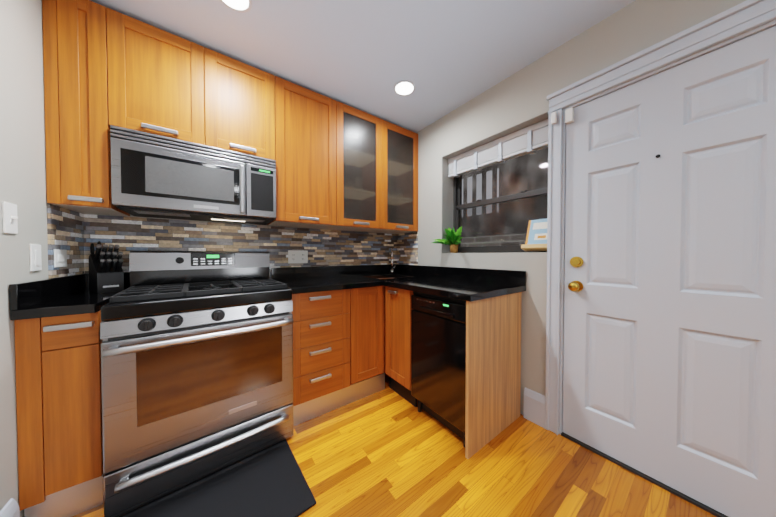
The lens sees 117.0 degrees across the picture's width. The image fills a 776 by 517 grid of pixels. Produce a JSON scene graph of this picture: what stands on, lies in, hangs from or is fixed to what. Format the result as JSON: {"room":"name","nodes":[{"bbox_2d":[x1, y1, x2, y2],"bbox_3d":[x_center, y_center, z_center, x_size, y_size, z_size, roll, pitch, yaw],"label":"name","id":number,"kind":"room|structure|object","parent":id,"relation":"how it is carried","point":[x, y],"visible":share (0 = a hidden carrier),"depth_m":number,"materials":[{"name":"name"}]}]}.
{"room":"kitchen","nodes":[
{"label":"kitchen","id":0,"kind":"room"},
{"bbox_2d":[0,0,77,516],"bbox_3d":[-0.589,-0.073,-0.532,0.300,2.420,4.600,-1,1,-36],"label":"wall","id":1,"kind":"structure","parent":0,"point":[23,185],"depth_m":0.95,"materials":[{"name":"grey paint"}]},
{"bbox_2d":[0,498,19,516],"bbox_3d":[-0.266,1.038,-0.681,0.018,0.205,3.930,-1,1,-36],"label":"baseboard","id":2,"kind":"structure","parent":1,"relation":"attached to","point":[10,508],"depth_m":0.89,"materials":[{"name":"grey paint"}]},
{"bbox_2d":[2,202,17,233],"bbox_3d":[-1.446,-0.155,0.918,0.020,0.116,0.072,-1,1,-36],"label":"switch plate","id":3,"kind":"object","parent":1,"relation":"attached to","point":[9,218],"depth_m":0.91,"materials":[{"name":"white plastic"}]},
{"bbox_2d":[29,244,41,270],"bbox_3d":[-1.541,-0.003,1.042,0.009,0.116,0.072,-1,1,-36],"label":"switch plate","id":4,"kind":"object","parent":1,"relation":"attached to","point":[35,250],"depth_m":1.03,"materials":[{"name":"white plastic"}]},
{"bbox_2d":[9,274,88,311],"bbox_3d":[-1.615,0.145,1.159,0.018,0.100,0.616,-1,1,-36],"label":"backsplash","id":5,"kind":"structure","parent":1,"relation":"attached to","point":[30,294],"depth_m":1.06,"materials":[{"name":"black stone"}]},
{"bbox_2d":[53,249,66,267],"bbox_3d":[-1.637,-0.001,1.190,0.009,0.088,0.110,-1,1,-36],"label":"switch plate","id":6,"kind":"object","parent":1,"relation":"attached to","point":[60,256],"depth_m":1.18,"materials":[{"name":"white plastic"}]},
{"bbox_2d":[84,214,387,273],"bbox_3d":[-0.947,-0.118,2.237,2.979,2.420,0.300,-1,1,-36],"label":"wall","id":7,"kind":"structure","parent":0,"point":[216,222],"depth_m":1.75,"materials":[{"name":"grey paint"}]},
{"bbox_2d":[102,6,221,148],"bbox_3d":[-1.361,-0.991,1.499,0.460,0.599,0.360,-1,1,-36],"label":"upper cabinet","id":8,"kind":"object","parent":7,"relation":"attached to","point":[157,81],"depth_m":1.33,"materials":[{"name":"brown wood"}]},
{"bbox_2d":[110,125,275,224],"bbox_3d":[-1.200,-0.479,1.579,0.776,0.420,0.433,-1,1,-36],"label":"microwave","id":9,"kind":"object","parent":8,"relation":"attached to","point":[156,176],"visible":1,"depth_m":1.40,"materials":[{"name":"silver metal"}]},
{"bbox_2d":[47,203,417,278],"bbox_3d":[-0.751,-0.021,1.969,2.378,0.504,0.364,-1,1,-36],"label":"tile backsplash","id":10,"kind":"structure","parent":7,"relation":"attached to","point":[74,234],"depth_m":1.77,"materials":[{"name":"tile"}]},
{"bbox_2d":[288,250,307,263],"bbox_3d":[-0.807,-0.014,2.137,0.170,0.116,0.008,-1,1,-36],"label":"electrical outlet plate","id":11,"kind":"object","parent":10,"relation":"attached to","point":[297,256],"visible":1,"depth_m":2.13,"materials":[{"name":"white plastic"}]},
{"bbox_2d":[218,53,277,163],"bbox_3d":[-1.092,-0.995,1.695,0.459,0.599,0.360,-1,1,-36],"label":"upper cabinet","id":12,"kind":"object","parent":7,"relation":"attached to","point":[249,93],"depth_m":1.59,"materials":[{"name":"brown wood"}]},
{"bbox_2d":[267,77,345,229],"bbox_3d":[-0.718,-0.787,1.970,0.591,1.023,0.360,-1,1,-36],"label":"upper cabinet","id":13,"kind":"object","parent":7,"relation":"attached to","point":[341,166],"depth_m":1.84,"materials":[{"name":"brown wood"}]},
{"bbox_2d":[271,264,388,279],"bbox_3d":[-0.446,0.124,2.403,1.331,0.100,0.019,-1,1,-36],"label":"backsplash","id":14,"kind":"structure","parent":7,"relation":"attached to","point":[356,270],"depth_m":2.30,"materials":[{"name":"black stone"}]},
{"bbox_2d":[90,0,634,132],"bbox_3d":[0.494,-1.345,0.235,2.979,0.100,5.200,-1,1,-36],"label":"ceiling","id":15,"kind":"structure","parent":0,"point":[445,57],"depth_m":1.43,"materials":[{"name":"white paint"}]},
{"bbox_2d":[220,0,251,12],"bbox_3d":[-0.772,-1.308,1.181,0.169,0.006,0.169,0,1,15],"label":"recessed light","id":16,"kind":"object","parent":15,"relation":"in","point":[242,6],"depth_m":1.23,"materials":[{"name":"grey paint"}]},
{"bbox_2d":[394,80,414,95],"bbox_3d":[0.127,-1.319,1.844,0.169,0.006,0.169,-1,1,-42],"label":"recessed light","id":17,"kind":"object","parent":15,"relation":"in","point":[404,87],"depth_m":1.84,"materials":[{"name":"grey paint"}]},
{"bbox_2d":[72,373,715,516],"bbox_3d":[0.494,1.174,0.277,2.979,0.100,5.200,-1,1,-36],"label":"floor","id":18,"kind":"structure","parent":0,"point":[387,451],"depth_m":1.23,"materials":[{"name":"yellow wood"}]},
{"bbox_2d":[10,292,118,516],"bbox_3d":[-1.550,0.670,1.244,0.214,0.876,0.610,-1,1,-36],"label":"base cabinet","id":19,"kind":"object","parent":18,"relation":"on","point":[58,346],"depth_m":1.00,"materials":[{"name":"brown wood"}]},
{"bbox_2d":[89,241,123,292],"bbox_3d":[-1.628,0.044,1.378,0.210,0.292,0.100,1,1,29],"label":"knife block","id":20,"kind":"object","parent":19,"relation":"on","point":[106,273],"visible":1,"depth_m":1.35,"materials":[{"name":"black plastic"}]},
{"bbox_2d":[100,251,293,516],"bbox_3d":[-1.054,0.529,1.431,0.762,1.152,0.745,-1,1,-39],"label":"range","id":21,"kind":"object","parent":18,"relation":"on","point":[196,365],"visible":1,"depth_m":1.17,"materials":[{"name":"silver metal"}]},
{"bbox_2d":[119,439,315,516],"bbox_3d":[-0.811,1.106,0.983,0.875,0.012,0.475,-1,1,-39],"label":"floor mat","id":22,"kind":"object","parent":18,"relation":"on","point":[270,481],"visible":1,"depth_m":1.11,"materials":[{"name":"black rubber"}]},
{"bbox_2d":[292,288,376,425],"bbox_3d":[-0.505,0.658,2.005,0.757,0.876,0.609,-1,1,-36],"label":"base cabinet","id":23,"kind":"object","parent":18,"relation":"on","point":[351,334],"depth_m":1.71,"materials":[{"name":"brown wood"}]},
{"bbox_2d":[276,276,384,295],"bbox_3d":[-0.489,0.200,1.991,0.775,0.039,0.637,-1,1,-36],"label":"countertop","id":24,"kind":"structure","parent":23,"relation":"on","point":[307,283],"depth_m":1.82,"materials":[{"name":"black stone"}]},
{"bbox_2d":[377,284,464,406],"bbox_3d":[0.277,0.658,2.008,0.676,0.876,0.343,-1,1,-36],"label":"base cabinet","id":25,"kind":"object","parent":18,"relation":"on","point":[394,308],"depth_m":1.87,"materials":[{"name":"brown wood"}]},
{"bbox_2d":[373,272,525,303],"bbox_3d":[0.272,0.200,2.042,0.636,0.039,1.451,-1,1,-36],"label":"countertop","id":26,"kind":"structure","parent":25,"relation":"on","point":[470,290],"depth_m":1.61,"materials":[{"name":"black stone"}]},
{"bbox_2d":[377,276,388,279],"bbox_3d":[-0.009,0.286,2.332,0.409,0.167,0.348,-1,1,-36],"label":"sink","id":27,"kind":"object","parent":26,"relation":"in","point":[378,277],"depth_m":2.49,"materials":[{"name":"silver metal"}]},
{"bbox_2d":[389,248,396,271],"bbox_3d":[0.062,0.031,2.587,0.166,0.281,0.146,-1,1,-36],"label":"faucet","id":28,"kind":"object","parent":26,"relation":"on","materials":[{"name":"silver metal"}]},
{"bbox_2d":[411,294,465,447],"bbox_3d":[0.531,0.679,1.686,0.592,0.844,0.470,-1,1,-36],"label":"dishwasher","id":29,"kind":"object","parent":18,"relation":"on","point":[438,359],"visible":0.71,"depth_m":1.49,"materials":[{"name":"black metal"}]},
{"bbox_2d":[402,0,774,414],"bbox_3d":[1.577,-0.099,1.044,0.300,2.420,4.600,-1,1,-36],"label":"wall","id":30,"kind":"structure","parent":0,"point":[630,29],"depth_m":1.62,"materials":[{"name":"grey paint"}]},
{"bbox_2d":[397,264,525,283],"bbox_3d":[0.522,0.127,2.222,0.018,0.100,1.451,-1,1,-36],"label":"backsplash","id":31,"kind":"structure","parent":30,"relation":"attached to","point":[498,276],"depth_m":1.99,"materials":[{"name":"black stone"}]},
{"bbox_2d":[442,112,548,252],"bbox_3d":[0.877,-0.498,1.938,0.223,0.908,0.938,-1,1,-36],"label":"window","id":32,"kind":"structure","parent":30,"relation":"in","point":[453,206],"depth_m":2.10,"materials":[{"name":"grey paint"}]},
{"bbox_2d":[432,226,462,252],"bbox_3d":[0.570,-0.173,2.134,0.257,0.242,0.316,-1,1,-36],"label":"fern plant","id":33,"kind":"object","parent":32,"relation":"on","point":[453,238],"visible":0.98,"depth_m":2.17,"materials":[{"name":"green plant"}]},
{"bbox_2d":[448,118,548,177],"bbox_3d":[0.867,-0.855,1.923,0.066,0.185,0.922,-1,1,-36],"label":"window blind","id":34,"kind":"object","parent":32,"relation":"attached to","point":[532,139],"visible":0.92,"depth_m":1.85,"materials":[{"name":"grey"}]},
{"bbox_2d":[521,219,546,250],"bbox_3d":[1.058,-0.164,1.640,0.138,0.225,0.210,-1,1,-36],"label":"cookbook","id":35,"kind":"object","parent":32,"relation":"on","point":[536,238],"visible":0.58,"depth_m":1.66,"materials":[{"name":"blue paper"}]},
{"bbox_2d":[524,387,544,428],"bbox_3d":[1.870,1.020,0.383,0.018,0.205,3.138,-1,1,-36],"label":"baseboard","id":36,"kind":"structure","parent":30,"relation":"attached to","point":[534,406],"depth_m":1.59,"materials":[{"name":"grey paint"}]},
{"bbox_2d":[551,107,573,124],"bbox_3d":[1.065,-0.862,1.451,0.057,0.085,0.104,-1,1,-36],"label":"sensor","id":37,"kind":"object","parent":30,"relation":"attached to","point":[569,115],"visible":0.96,"depth_m":1.43,"materials":[{"name":"white plastic"}]},
{"bbox_2d":[545,0,775,516],"bbox_3d":[1.348,0.041,1.182,0.150,2.136,0.960,-1,1,-36],"label":"door frame","id":38,"kind":"structure","parent":30,"relation":"attached to","point":[740,18],"depth_m":1.35,"materials":[{"name":"grey paint"}]},
{"bbox_2d":[563,26,775,516],"bbox_3d":[1.308,0.097,1.154,0.113,1.993,0.770,-1,1,-36],"label":"door","id":39,"kind":"structure","parent":30,"relation":"in","point":[669,367],"depth_m":1.11,"materials":[{"name":"grey paint"}]},
{"label":"outside","id":40,"kind":"structure","parent":0,"visible":0},
{"bbox_2d":[461,147,547,246],"bbox_3d":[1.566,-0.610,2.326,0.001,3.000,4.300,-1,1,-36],"label":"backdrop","id":41,"kind":"structure","parent":40,"point":[524,166],"depth_m":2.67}
]}

